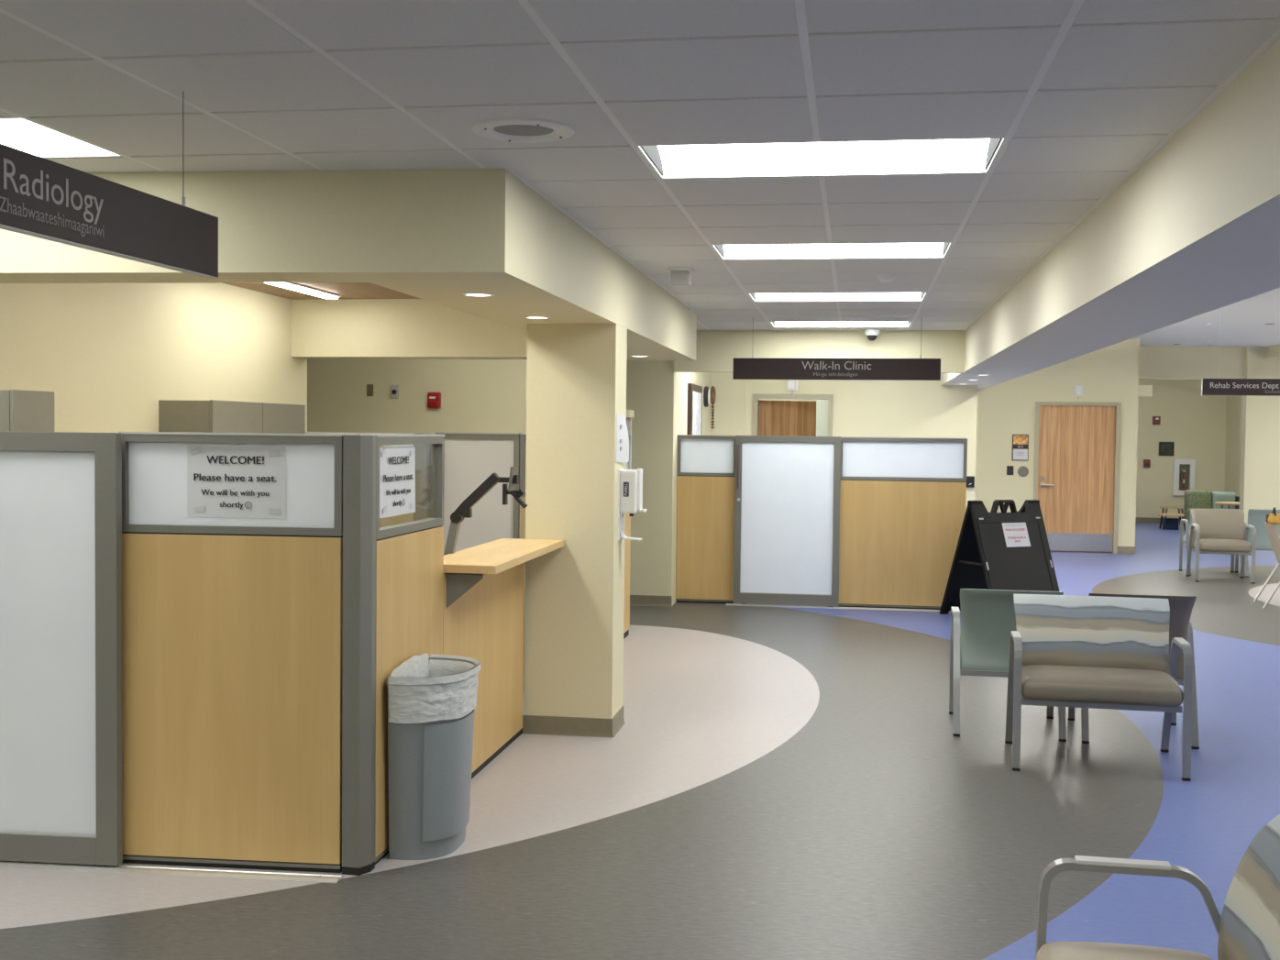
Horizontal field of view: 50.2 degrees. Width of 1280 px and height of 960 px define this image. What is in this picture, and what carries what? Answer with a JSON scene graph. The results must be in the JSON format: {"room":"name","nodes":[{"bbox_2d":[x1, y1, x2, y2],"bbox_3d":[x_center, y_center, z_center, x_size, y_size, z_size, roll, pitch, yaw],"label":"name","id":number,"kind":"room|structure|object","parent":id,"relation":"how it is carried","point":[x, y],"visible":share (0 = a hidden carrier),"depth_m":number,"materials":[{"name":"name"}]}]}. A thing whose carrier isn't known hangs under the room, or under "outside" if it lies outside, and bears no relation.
{"room":"hospital interior","nodes":[
{"label":"hospital interior","id":0,"kind":"room"},
{"bbox_2d":[0,282,307,432],"bbox_3d":[-2.561,-0.023,7.309,0.120,2.800,3.640,1,2,9],"label":"wall","id":1,"kind":"structure","parent":0,"point":[108,354],"depth_m":6.96,"materials":[{"name":"beige paint"}]},
{"bbox_2d":[0,389,55,431],"bbox_3d":[-2.614,-0.174,5.592,0.300,0.383,0.284,1,2,9],"label":"upper cabinet","id":2,"kind":"object","parent":1,"relation":"attached to","point":[20,410],"visible":0.44,"depth_m":5.51,"materials":[{"name":"grey laminate"}]},
{"bbox_2d":[158,399,305,433],"bbox_3d":[-2.278,-0.247,7.733,0.300,0.383,1.214,1,2,9],"label":"upper cabinet","id":3,"kind":"object","parent":1,"relation":"attached to","point":[212,415],"visible":0.5,"depth_m":7.31,"materials":[{"name":"grey laminate"}]},
{"bbox_2d":[221,282,420,299],"bbox_3d":[-1.674,-1.129,7.005,1.690,0.070,3.390,1,2,9],"label":"ceiling","id":4,"kind":"structure","parent":0,"point":[346,290],"depth_m":8.22,"materials":[{"name":"brown wood"}]},
{"bbox_2d":[264,282,341,298],"bbox_3d":[-2.014,-1.115,7.839,0.100,0.024,1.370,1,2,9],"label":"recessed light","id":5,"kind":"object","parent":4,"relation":"in","point":[293,286],"visible":0.54,"depth_m":8.02,"materials":[{"name":"white plastic"}]},
{"bbox_2d":[0,168,696,360],"bbox_3d":[-2.020,-1.173,8.240,4.023,0.557,6.336,1,2,9],"label":"soffit","id":6,"kind":"structure","parent":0,"point":[440,236],"depth_m":5.12,"materials":[{"name":"beige paint"}]},
{"bbox_2d":[463,292,494,296],"bbox_3d":[-0.692,-0.792,5.845,0.133,0.004,0.133,1,2,9],"label":"recessed light","id":7,"kind":"object","parent":6,"relation":"in","point":[468,293],"visible":1,"depth_m":5.84,"materials":[{"name":"white plastic"}]},
{"bbox_2d":[524,316,550,319],"bbox_3d":[-0.527,-0.831,6.992,0.133,0.004,0.133,1,2,9],"label":"recessed light","id":8,"kind":"object","parent":6,"relation":"in","point":[532,317],"visible":1,"depth_m":6.99,"materials":[{"name":"white plastic"}]},
{"bbox_2d":[291,298,527,359],"bbox_3d":[-1.328,-1.124,8.795,1.820,0.678,0.250,1,2,9],"label":"soffit","id":9,"kind":"object","parent":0,"point":[323,328],"visible":0.43,"depth_m":8.71,"materials":[{"name":"beige paint"}]},
{"bbox_2d":[307,358,526,434],"bbox_3d":[-2.452,-0.171,11.480,4.600,2.800,0.120,1,2,9],"label":"wall","id":10,"kind":"structure","parent":0,"point":[478,395],"depth_m":11.31,"materials":[{"name":"beige paint"}]},
{"bbox_2d":[366,384,373,396],"bbox_3d":[-2.245,-0.747,11.365,0.055,0.099,0.012,1,2,9],"label":"switch plate","id":11,"kind":"object","parent":10,"relation":"attached to","point":[369,387],"visible":1,"depth_m":11.36,"materials":[{"name":"beige metal"}]},
{"bbox_2d":[390,385,398,397],"bbox_3d":[-2.033,-0.734,11.321,0.064,0.110,0.035,1,2,9],"label":"intercom","id":12,"kind":"object","parent":10,"relation":"attached to","point":[394,389],"visible":1,"depth_m":11.31,"materials":[{"name":"silver plastic"}]},
{"bbox_2d":[427,392,441,408],"bbox_3d":[-1.697,-0.658,11.258,0.108,0.130,0.060,1,2,9],"label":"fire alarm","id":13,"kind":"object","parent":10,"relation":"attached to","point":[434,399],"visible":1,"depth_m":11.24,"materials":[{"name":"red plastic"}]},
{"bbox_2d":[523,323,627,718],"bbox_3d":[-0.356,0.269,7.611,0.491,2.243,0.360,1,2,9],"label":"wall column","id":14,"kind":"structure","parent":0,"point":[576,373],"depth_m":7.43,"materials":[{"name":"beige paint"}]},
{"bbox_2d":[522,706,624,738],"bbox_3d":[-0.365,1.340,7.644,0.508,0.100,0.377,1,2,9],"label":"baseboard","id":15,"kind":"structure","parent":14,"relation":"attached to","point":[533,724],"depth_m":7.47,"materials":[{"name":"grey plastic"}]},
{"bbox_2d":[616,413,628,462],"bbox_3d":[-0.094,-0.232,7.532,0.032,0.265,0.240,1,2,9],"label":"paper notice","id":16,"kind":"object","parent":14,"relation":"attached to","point":[622,433],"visible":1,"depth_m":7.54,"materials":[{"name":"grey"}]},
{"bbox_2d":[617,468,646,540],"bbox_3d":[-0.041,0.136,7.572,0.148,0.398,0.130,1,2,9],"label":"dispenser","id":17,"kind":"object","parent":14,"relation":"attached to","point":[630,481],"visible":1,"depth_m":7.52,"materials":[{"name":"white plastic"}]},
{"bbox_2d":[619,513,642,540],"bbox_3d":[-0.048,0.259,7.582,0.112,0.148,0.090,1,2,9],"label":"drip tray","id":18,"kind":"object","parent":17,"relation":"on","point":[622,515],"depth_m":7.57,"materials":[{"name":"white plastic"}]},
{"bbox_2d":[0,522,1279,959],"bbox_3d":[4.210,1.331,11.842,17.700,0.080,31.400,1,2,9],"label":"floor","id":19,"kind":"structure","parent":0,"point":[775,783],"depth_m":5.83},
{"bbox_2d":[0,860,343,882],"bbox_3d":[-2.207,1.453,5.157,2.215,0.010,0.080,1,2,6],"label":"floor track","id":20,"kind":"object","parent":19,"relation":"on","point":[120,868],"visible":0.99,"depth_m":5.09,"materials":[{"name":"metal"}]},
{"bbox_2d":[0,431,122,866],"bbox_3d":[-2.523,0.630,5.172,1.158,1.628,0.046,1,2,6],"label":"sliding door","id":21,"kind":"structure","parent":20,"relation":"on","point":[61,707],"depth_m":5.13,"materials":[{"name":"glass"}]},
{"bbox_2d":[118,431,342,872],"bbox_3d":[-1.537,0.644,5.148,0.865,1.642,0.064,1,2,6],"label":"partition panel","id":22,"kind":"object","parent":19,"relation":"on","point":[232,628],"visible":0.76,"depth_m":5.12,"materials":[{"name":"brown wood"}]},
{"bbox_2d":[187,445,286,518],"bbox_3d":[-1.512,0.007,5.116,0.382,0.268,0.008,1,2,5],"label":"paper notice","id":23,"kind":"object","parent":22,"relation":"attached to","point":[223,480],"visible":1,"depth_m":5.12,"materials":[{"name":"white"}]},
{"bbox_2d":[342,433,376,875],"bbox_3d":[-1.049,0.651,5.107,0.095,1.643,0.099,1,2,9],"label":"post","id":24,"kind":"object","parent":19,"relation":"on","point":[359,450],"visible":1,"depth_m":5.07,"materials":[{"name":"metal"}]},
{"bbox_2d":[305,431,431,528],"bbox_3d":[-1.785,0.510,8.603,0.950,1.618,0.100,1,2,9],"label":"partition panel","id":25,"kind":"object","parent":19,"relation":"on","point":[422,451],"visible":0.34,"depth_m":8.47,"materials":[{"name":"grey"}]},
{"bbox_2d":[375,434,444,864],"bbox_3d":[-0.953,0.635,5.575,0.054,1.642,0.855,1,2,9],"label":"partition panel","id":26,"kind":"object","parent":19,"relation":"on","point":[410,555],"visible":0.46,"depth_m":5.45,"materials":[{"name":"brown wood"}]},
{"bbox_2d":[379,446,415,518],"bbox_3d":[-0.957,0.005,5.412,0.008,0.270,0.425,1,2,9],"label":"paper notice","id":27,"kind":"object","parent":26,"relation":"attached to","point":[397,465],"visible":1,"depth_m":5.40,"materials":[{"name":"white"}]},
{"bbox_2d":[386,653,480,860],"bbox_3d":[-0.795,1.088,5.464,0.279,0.749,0.543,1,2,9],"label":"waste bin","id":28,"kind":"object","parent":19,"relation":"on","point":[432,700],"visible":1,"depth_m":5.27,"materials":[{"name":"grey plastic"}]},
{"bbox_2d":[434,431,521,551],"bbox_3d":[-1.022,0.515,8.595,0.540,1.626,0.080,1,2,9],"label":"partition panel","id":29,"kind":"object","parent":19,"relation":"on","point":[470,458],"visible":0.45,"depth_m":8.55,"materials":[{"name":"grey fabric"}]},
{"bbox_2d":[442,562,524,779],"bbox_3d":[-0.773,0.902,6.752,0.050,1.030,1.500,1,2,9],"label":"partition panel","id":30,"kind":"object","parent":19,"relation":"on","point":[485,624],"depth_m":6.84,"materials":[{"name":"brown wood"}]},
{"bbox_2d":[443,538,563,607],"bbox_3d":[-0.694,0.445,6.721,0.365,0.197,1.497,1,2,9],"label":"shelf","id":31,"kind":"object","parent":30,"relation":"on","point":[464,568],"visible":0.83,"depth_m":6.29,"materials":[{"name":"brown wood"}]},
{"bbox_2d":[518,434,526,693],"bbox_3d":[-0.605,0.526,8.529,0.295,1.618,0.060,1,2,9],"label":"partition panel","id":32,"kind":"object","parent":19,"relation":"on","point":[523,437],"visible":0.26,"depth_m":8.51,"materials":[{"name":"wood"}]},
{"bbox_2d":[623,409,634,639],"bbox_3d":[-0.285,0.389,9.994,0.080,1.835,2.420,1,2,9],"label":"partition panel","id":33,"kind":"object","parent":19,"relation":"on","point":[630,413],"visible":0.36,"depth_m":11.06,"materials":[{"name":"brown wood"}]},
{"bbox_2d":[675,434,735,603],"bbox_3d":[0.648,0.381,13.301,0.580,1.636,0.064,1,2,9],"label":"partition panel","id":34,"kind":"object","parent":19,"relation":"on","point":[706,463],"visible":0.95,"depth_m":13.28,"materials":[{"name":"brown wood"}]},
{"bbox_2d":[726,603,950,612],"bbox_3d":[1.919,1.218,13.033,2.200,0.010,0.080,1,2,9],"label":"floor track","id":35,"kind":"object","parent":19,"relation":"on","point":[769,605],"visible":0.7,"depth_m":13.03,"materials":[{"name":"metal"}]},
{"bbox_2d":[733,435,840,606],"bbox_3d":[1.407,0.392,13.087,1.005,1.626,0.067,1,2,9],"label":"sliding door","id":36,"kind":"structure","parent":35,"relation":"on","point":[788,489],"depth_m":13.09,"materials":[{"name":"glass"}]},
{"bbox_2d":[837,436,967,609],"bbox_3d":[2.490,0.411,13.012,1.190,1.636,0.064,1,2,9],"label":"partition panel","id":37,"kind":"object","parent":19,"relation":"on","point":[902,500],"visible":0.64,"depth_m":12.99,"materials":[{"name":"brown wood"}]},
{"bbox_2d":[939,499,1059,614],"bbox_3d":[3.304,0.722,12.441,0.760,1.084,0.848,0,2,-23],"label":"sign","id":38,"kind":"object","parent":19,"relation":"on","point":[983,559],"visible":0.84,"depth_m":12.32,"materials":[{"name":"plastic"}]},
{"bbox_2d":[1001,522,1030,547],"bbox_3d":[3.394,0.489,12.324,0.265,0.220,0.085,0,2,-23],"label":"paper notice","id":39,"kind":"object","parent":38,"relation":"attached to","point":[1016,534],"visible":1,"depth_m":12.32,"materials":[{"name":"grey"}]},
{"bbox_2d":[948,588,1066,741],"bbox_3d":[2.089,1.004,7.793,0.604,0.815,0.642,1,2,11],"label":"chair","id":40,"kind":"object","parent":19,"relation":"on","point":[981,648],"visible":0.6,"depth_m":7.63,"materials":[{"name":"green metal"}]},
{"bbox_2d":[1004,594,1192,781],"bbox_3d":[2.329,1.035,7.002,0.839,0.815,0.642,1,2,12],"label":"chair","id":41,"kind":"object","parent":19,"relation":"on","point":[1073,651],"visible":1,"depth_m":7.06,"materials":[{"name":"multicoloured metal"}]},
{"bbox_2d":[1067,593,1199,749],"bbox_3d":[2.754,1.016,7.649,0.604,0.815,0.642,1,2,11],"label":"chair","id":42,"kind":"object","parent":19,"relation":"on","point":[1181,607],"visible":0.26,"depth_m":7.41,"materials":[{"name":"silver metal"}]},
{"bbox_2d":[1035,814,1279,959],"bbox_3d":[1.185,1.169,2.877,0.642,0.815,0.804,1,2,11],"label":"chair","id":43,"kind":"object","parent":19,"relation":"on","point":[1248,928],"visible":1,"depth_m":3.13,"materials":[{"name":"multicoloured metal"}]},
{"bbox_2d":[1162,518,1178,529],"bbox_3d":[9.593,0.792,24.702,0.220,0.200,0.260,1,2,9],"label":"toy box","id":44,"kind":"object","parent":19,"relation":"on","point":[1172,524],"visible":0.93,"depth_m":24.58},
{"bbox_2d":[1158,513,1185,529],"bbox_3d":[9.633,0.756,24.694,0.520,0.277,0.500,1,2,9],"label":"side table","id":45,"kind":"object","parent":19,"relation":"on","point":[1165,515],"visible":0.7,"depth_m":24.57,"materials":[{"name":"brown wood"}]},
{"bbox_2d":[1159,506,1184,525],"bbox_3d":[10.045,0.679,25.766,0.460,0.361,0.450,1,2,9],"label":"side table","id":46,"kind":"object","parent":19,"relation":"on","point":[1163,507],"visible":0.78,"depth_m":25.67,"materials":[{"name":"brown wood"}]},
{"bbox_2d":[1183,489,1239,524],"bbox_3d":[9.876,0.562,23.449,0.880,0.755,0.730,1,2,9],"label":"settee","id":47,"kind":"object","parent":19,"relation":"on","point":[1193,498],"visible":0.3,"depth_m":23.60,"materials":[{"name":"green fabric"}]},
{"bbox_2d":[1179,507,1244,577],"bbox_3d":[6.982,0.741,16.683,0.644,0.815,0.642,1,2,12],"label":"chair","id":48,"kind":"object","parent":19,"relation":"on","point":[1186,538],"visible":0.24,"depth_m":16.91,"materials":[{"name":"silver metal"}]},
{"bbox_2d":[1185,508,1256,584],"bbox_3d":[6.800,0.763,16.004,0.644,0.815,0.642,1,2,12],"label":"chair","id":49,"kind":"object","parent":19,"relation":"on","point":[1212,531],"visible":1,"depth_m":16.09,"materials":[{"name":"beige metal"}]},
{"bbox_2d":[1214,501,1239,508],"bbox_3d":[9.821,0.676,22.332,0.800,0.606,0.700,1,2,9],"label":"side table","id":50,"kind":"object","parent":19,"relation":"on","point":[1229,503],"visible":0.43,"depth_m":22.24,"materials":[{"name":"brown wood"}]},
{"bbox_2d":[1235,508,1279,577],"bbox_3d":[7.625,0.753,16.552,0.644,0.815,0.642,1,2,12],"label":"chair","id":51,"kind":"object","parent":19,"relation":"on","point":[1256,518],"visible":0.48,"depth_m":16.40,"materials":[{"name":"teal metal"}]},
{"bbox_2d":[1253,521,1279,608],"bbox_3d":[6.521,0.848,13.490,0.760,0.821,0.542,1,2,15],"label":"chair","id":52,"kind":"object","parent":19,"relation":"on","point":[1272,530],"visible":0.98,"depth_m":13.69,"materials":[{"name":"beige plastic"}]},
{"bbox_2d":[1265,507,1279,524],"bbox_3d":[6.256,0.351,13.484,0.138,0.169,0.120,1,2,15],"label":"shoulder bag","id":53,"kind":"object","parent":52,"relation":"on","point":[1274,518],"visible":1,"depth_m":13.44,"materials":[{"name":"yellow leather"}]},
{"bbox_3d":[-1.179,1.053,6.450,0.630,0.740,2.300,1,2,9],"label":"work surface","id":54,"kind":"object","parent":19,"relation":"on","visible":0},
{"bbox_2d":[443,466,527,555],"bbox_3d":[-0.771,0.309,6.512,0.473,0.752,0.120,1,2,9],"label":"monitor arm","id":55,"kind":"object","parent":54,"relation":"on","point":[464,510],"visible":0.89,"depth_m":6.49,"materials":[{"name":"black plastic"}]},
{"bbox_2d":[0,0,1279,330],"bbox_3d":[-1.547,-1.163,4.994,6.587,0.024,16.182,1,2,9],"label":"ceiling","id":56,"kind":"structure","parent":0,"point":[1125,73],"depth_m":3.91,"materials":[{"name":"tile"}]},
{"bbox_2d":[0,117,121,158],"bbox_3d":[-2.476,-1.204,4.651,1.219,0.107,0.610,1,2,9],"label":"ceiling light","id":57,"kind":"object","parent":56,"relation":"attached to","point":[17,133],"visible":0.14,"depth_m":4.84,"materials":[{"name":"white plastic"}]},
{"bbox_2d":[0,90,218,278],"bbox_3d":[-1.408,-0.833,3.256,0.036,0.515,1.696,1,2,9],"label":"hanging sign","id":58,"kind":"object","parent":56,"relation":"hanging from","point":[40,197],"visible":1,"depth_m":3.46,"materials":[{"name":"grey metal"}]},
{"bbox_2d":[471,117,575,143],"bbox_3d":[-0.370,-1.111,4.345,0.336,0.020,0.336,1,2,9],"label":"ceiling speaker","id":59,"kind":"object","parent":56,"relation":"attached to","point":[511,129],"visible":1,"depth_m":4.32,"materials":[{"name":"plastic"}]},
{"bbox_2d":[493,124,553,135],"bbox_3d":[-0.370,-1.111,4.345,0.194,0.006,0.194,1,2,9],"label":"grille","id":60,"kind":"object","parent":59,"relation":"attached to","point":[498,129],"depth_m":4.34,"materials":[{"name":"grey"}]},
{"bbox_2d":[0,0,1279,330],"bbox_3d":[-1.341,-1.163,4.947,6.184,0.036,16.230,1,2,9],"label":"grid","id":61,"kind":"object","parent":56,"relation":"attached to","point":[800,6],"depth_m":4.16,"materials":[{"name":"metal"}]},
{"bbox_2d":[667,266,694,286],"bbox_3d":[0.238,-1.192,7.994,0.140,0.100,0.160,1,2,9],"label":"signal box","id":62,"kind":"object","parent":56,"relation":"attached to","point":[678,275],"visible":1,"depth_m":7.95,"materials":[{"name":"white plastic"}]},
{"bbox_2d":[673,330,965,373],"bbox_3d":[1.657,-1.290,12.767,2.684,0.565,0.150,1,2,9],"label":"soffit","id":63,"kind":"object","parent":56,"relation":"attached to","point":[715,349],"visible":0.5,"depth_m":12.69,"materials":[{"name":"beige paint"}]},
{"bbox_2d":[637,137,1004,178],"bbox_3d":[0.629,-1.175,4.782,1.219,0.107,0.610,1,2,9],"label":"ceiling light","id":64,"kind":"object","parent":56,"relation":"attached to","point":[968,155],"visible":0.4,"depth_m":4.99,"materials":[{"name":"white plastic"}]},
{"bbox_2d":[712,242,951,259],"bbox_3d":[1.007,-1.256,7.189,1.219,0.107,0.610,1,2,9],"label":"ceiling light","id":65,"kind":"object","parent":56,"relation":"attached to","point":[938,249],"visible":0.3,"depth_m":7.43,"materials":[{"name":"white"}]},
{"bbox_2d":[732,317,940,380],"bbox_3d":[1.614,-1.083,11.256,1.696,0.520,0.036,1,2,9],"label":"hanging sign","id":66,"kind":"object","parent":56,"relation":"hanging from","point":[752,368],"visible":1,"depth_m":11.24,"materials":[{"name":"grey metal"}]},
{"bbox_2d":[749,292,926,301],"bbox_3d":[1.385,-1.338,9.597,1.219,0.107,0.610,1,2,9],"label":"ceiling light","id":67,"kind":"object","parent":56,"relation":"attached to","point":[826,296],"visible":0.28,"depth_m":9.86,"materials":[{"name":"white"}]},
{"bbox_2d":[770,321,911,327],"bbox_3d":[1.764,-1.419,12.004,1.219,0.107,0.610,1,2,9],"label":"ceiling light","id":68,"kind":"object","parent":56,"relation":"attached to","point":[775,324],"visible":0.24,"depth_m":12.27,"materials":[{"name":"white"}]},
{"bbox_2d":[864,328,880,341],"bbox_3d":[2.115,-1.328,12.445,0.140,0.120,0.140,1,2,9],"label":"dome camera","id":69,"kind":"object","parent":56,"relation":"attached to","point":[872,334],"visible":0.94,"depth_m":12.40,"materials":[{"name":"white plastic"}]},
{"bbox_2d":[875,274,895,282],"bbox_3d":[1.483,-1.218,8.244,0.128,0.050,0.128,1,2,9],"label":"smoke detector","id":70,"kind":"object","parent":56,"relation":"attached to","point":[883,278],"visible":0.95,"depth_m":8.21,"materials":[{"name":"white plastic"}]},
{"bbox_2d":[626,360,711,606],"bbox_3d":[-1.783,-0.292,15.098,4.800,2.800,3.560,1,2,9],"label":"wall","id":71,"kind":"structure","parent":0,"point":[657,394],"depth_m":13.01,"materials":[{"name":"beige paint"}]},
{"bbox_2d":[629,595,672,606],"bbox_3d":[-0.346,1.145,13.111,1.308,0.100,0.013,1,2,9],"label":"baseboard","id":72,"kind":"structure","parent":71,"relation":"attached to","point":[634,600],"depth_m":13.04,"materials":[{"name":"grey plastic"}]},
{"bbox_2d":[686,383,702,434],"bbox_3d":[0.584,-0.579,14.524,0.044,0.865,1.000,1,2,9],"label":"picture frame","id":73,"kind":"object","parent":71,"relation":"attached to","point":[694,391],"visible":0.56,"depth_m":14.28,"materials":[{"name":"wood"}]},
{"bbox_2d":[692,391,701,434],"bbox_3d":[0.603,-0.578,14.521,0.005,0.705,0.800,1,2,9],"label":"print","id":74,"kind":"object","parent":73,"relation":"attached to","point":[696,395],"depth_m":14.49},
{"bbox_2d":[703,386,710,407],"bbox_3d":[0.764,-0.953,15.597,0.055,0.240,0.240,1,2,9],"label":"wall clock","id":75,"kind":"object","parent":71,"relation":"attached to","point":[706,392],"visible":1,"depth_m":15.51,"materials":[{"name":"black plastic"}]},
{"bbox_2d":[758,398,812,401],"bbox_3d":[1.787,-0.025,18.238,0.990,2.120,0.050,1,2,9],"label":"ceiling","id":76,"kind":"structure","parent":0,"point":[758,399],"depth_m":18.15,"materials":[{"name":"beige paint"}]},
{"bbox_2d":[812,399,827,436],"bbox_3d":[2.348,-0.258,18.208,3.400,2.600,0.100,1,2,9],"label":"wall","id":77,"kind":"structure","parent":0,"point":[822,405],"depth_m":18.13,"materials":[{"name":"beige paint"}]},
{"bbox_2d":[710,372,977,510],"bbox_3d":[2.385,-0.285,16.178,3.100,2.800,0.135,1,2,9],"label":"wall","id":78,"kind":"structure","parent":0,"point":[860,408],"depth_m":16.04,"materials":[{"name":"beige paint"}]},
{"bbox_2d":[710,386,715,429],"bbox_3d":[0.863,-0.859,16.192,0.044,0.512,0.224,1,2,9],"label":"wall ornament","id":79,"kind":"object","parent":78,"relation":"attached to","point":[712,389],"visible":1,"depth_m":16.17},
{"bbox_2d":[786,379,797,394],"bbox_3d":[1.798,-1.111,16.154,0.130,0.200,0.070,1,2,9],"label":"wall light","id":80,"kind":"object","parent":78,"relation":"attached to","point":[791,385],"visible":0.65,"depth_m":16.13,"materials":[{"name":"white plastic"}]},
{"bbox_2d":[752,394,832,436],"bbox_3d":[1.845,0.035,16.511,0.940,2.125,0.644,1,2,9],"label":"door","id":81,"kind":"structure","parent":78,"relation":"in","point":[789,418],"depth_m":16.49,"materials":[{"name":"brown wood"}]},
{"bbox_2d":[966,475,974,487],"bbox_3d":[3.837,0.022,15.885,0.100,0.130,0.044,1,2,9],"label":"wall phone","id":82,"kind":"object","parent":78,"relation":"attached to","point":[970,480],"visible":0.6,"depth_m":15.87,"materials":[{"name":"black plastic"}]},
{"bbox_2d":[975,339,1139,546],"bbox_3d":[5.874,-0.525,20.481,2.695,3.050,1.700,1,2,9],"label":"wall","id":83,"kind":"structure","parent":0,"point":[1108,374],"depth_m":19.59,"materials":[{"name":"beige paint"}]},
{"bbox_2d":[1006,465,1013,474],"bbox_3d":[5.339,-0.138,19.704,0.090,0.130,0.034,1,2,9],"label":"card reader","id":84,"kind":"object","parent":83,"relation":"attached to","point":[1009,468],"visible":1,"depth_m":19.69,"materials":[{"name":"black plastic"}]},
{"bbox_2d":[1011,434,1028,460],"bbox_3d":[5.475,-0.468,19.669,0.230,0.375,0.032,1,2,9],"label":"door sign","id":85,"kind":"object","parent":83,"relation":"attached to","point":[1020,442],"visible":1,"depth_m":19.65,"materials":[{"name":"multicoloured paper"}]},
{"bbox_2d":[1013,435,1027,444],"bbox_3d":[5.476,-0.576,19.653,0.207,0.133,0.005,1,2,9],"label":"photo","id":86,"kind":"object","parent":85,"relation":"on","point":[1017,439],"depth_m":19.65},
{"bbox_2d":[1017,466,1028,476],"bbox_3d":[5.522,-0.120,19.682,0.160,0.160,0.022,1,2,9],"label":"plate","id":87,"kind":"object","parent":83,"relation":"attached to","point":[1022,471],"visible":1,"depth_m":19.67,"materials":[{"name":"grey metal"}]},
{"bbox_2d":[1033,401,1121,553],"bbox_3d":[6.253,-0.040,19.616,1.175,2.150,0.243,1,2,9],"label":"door","id":88,"kind":"structure","parent":83,"relation":"in","point":[1076,468],"depth_m":19.57,"materials":[{"name":"brown wood"}]},
{"bbox_2d":[1073,385,1082,399],"bbox_3d":[6.258,-1.251,19.500,0.130,0.200,0.070,1,2,9],"label":"wall light","id":89,"kind":"object","parent":83,"relation":"attached to","point":[1077,389],"visible":1,"depth_m":19.47,"materials":[{"name":"white plastic"}]},
{"bbox_2d":[1117,546,1135,553],"bbox_3d":[6.940,0.998,19.497,0.243,0.100,0.013,1,2,9],"label":"baseboard","id":90,"kind":"structure","parent":83,"relation":"attached to","point":[1120,549],"depth_m":19.50,"materials":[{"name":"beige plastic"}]},
{"bbox_2d":[1138,385,1152,396],"bbox_3d":[7.179,-1.268,19.423,0.187,0.160,0.025,1,2,9],"label":"sign","id":91,"kind":"object","parent":83,"relation":"attached to","point":[1143,390],"visible":1,"depth_m":19.41,"materials":[{"name":"beige paint"}]},
{"bbox_2d":[940,37,1279,391],"bbox_3d":[2.598,-1.317,8.106,0.616,0.957,23.700,1,2,9],"label":"beam","id":92,"kind":"structure","parent":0,"point":[1195,231],"depth_m":4.90,"materials":[{"name":"paint"}]},
{"bbox_2d":[1136,378,1242,518],"bbox_3d":[8.833,-0.536,23.814,4.270,2.900,5.800,1,2,9],"label":"wall","id":93,"kind":"structure","parent":0,"point":[1206,429],"depth_m":26.37,"materials":[{"name":"beige paint"}]},
{"bbox_2d":[1143,459,1150,467],"bbox_3d":[9.822,-0.320,26.468,0.123,0.160,0.074,1,2,9],"label":"fire alarm pull station","id":94,"kind":"object","parent":93,"relation":"attached to","point":[1146,462],"visible":1,"depth_m":26.45,"materials":[{"name":"red plastic"}]},
{"bbox_2d":[1152,416,1160,424],"bbox_3d":[9.989,-1.149,26.419,0.138,0.166,0.064,1,2,9],"label":"fire alarm strobe","id":95,"kind":"object","parent":93,"relation":"attached to","point":[1156,420],"visible":1,"depth_m":26.39,"materials":[{"name":"red plastic"}]},
{"bbox_2d":[1135,517,1179,523],"bbox_3d":[9.241,0.769,26.623,4.058,0.100,0.013,1,2,9],"label":"baseboard","id":96,"kind":"structure","parent":93,"relation":"attached to","point":[1137,519],"depth_m":26.53,"materials":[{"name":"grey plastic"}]},
{"bbox_2d":[1158,441,1174,455],"bbox_3d":[10.181,-0.603,26.421,0.277,0.267,0.038,1,2,9],"label":"picture frame","id":97,"kind":"object","parent":93,"relation":"attached to","point":[1165,448],"visible":1,"depth_m":26.40,"materials":[{"name":"black plastic"}]},
{"bbox_2d":[1160,443,1172,453],"bbox_3d":[10.179,-0.601,26.406,0.215,0.205,0.008,1,2,9],"label":"print","id":98,"kind":"object","parent":97,"relation":"attached to","point":[1165,448],"depth_m":26.40},
{"bbox_2d":[1172,459,1195,495],"bbox_3d":[10.500,-0.051,26.364,0.390,0.695,0.080,1,2,9],"label":"fire extinguisher cabinet","id":99,"kind":"object","parent":93,"relation":"attached to","point":[1189,465],"visible":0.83,"depth_m":26.35,"materials":[{"name":"white plastic"}]},
{"bbox_2d":[1180,469,1185,490],"bbox_3d":[10.478,0.001,26.374,0.105,0.400,0.040,1,2,9],"label":"fire extinguisher","id":100,"kind":"object","parent":99,"relation":"in","point":[1183,470],"visible":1,"depth_m":26.36,"materials":[{"name":"red metal"}]},
{"bbox_2d":[1130,287,1279,346],"bbox_3d":[7.796,-1.629,8.241,9.600,0.070,25.600,1,2,9],"label":"ceiling","id":101,"kind":"structure","parent":0,"point":[1242,323],"depth_m":17.32,"materials":[{"name":"white paint"}]},
{"bbox_2d":[1201,319,1279,396],"bbox_3d":[6.542,-1.323,13.715,1.696,0.959,0.036,1,2,9],"label":"hanging sign","id":102,"kind":"object","parent":101,"relation":"hanging from","point":[1219,387],"visible":0.98,"depth_m":13.79,"materials":[{"name":"grey plastic"}]},
{"bbox_2d":[1138,344,1279,525],"bbox_3d":[10.855,-0.461,20.232,7.225,3.050,0.950,1,2,9],"label":"wall","id":103,"kind":"structure","parent":0,"point":[1260,443],"depth_m":20.78,"materials":[{"name":"beige paint"}]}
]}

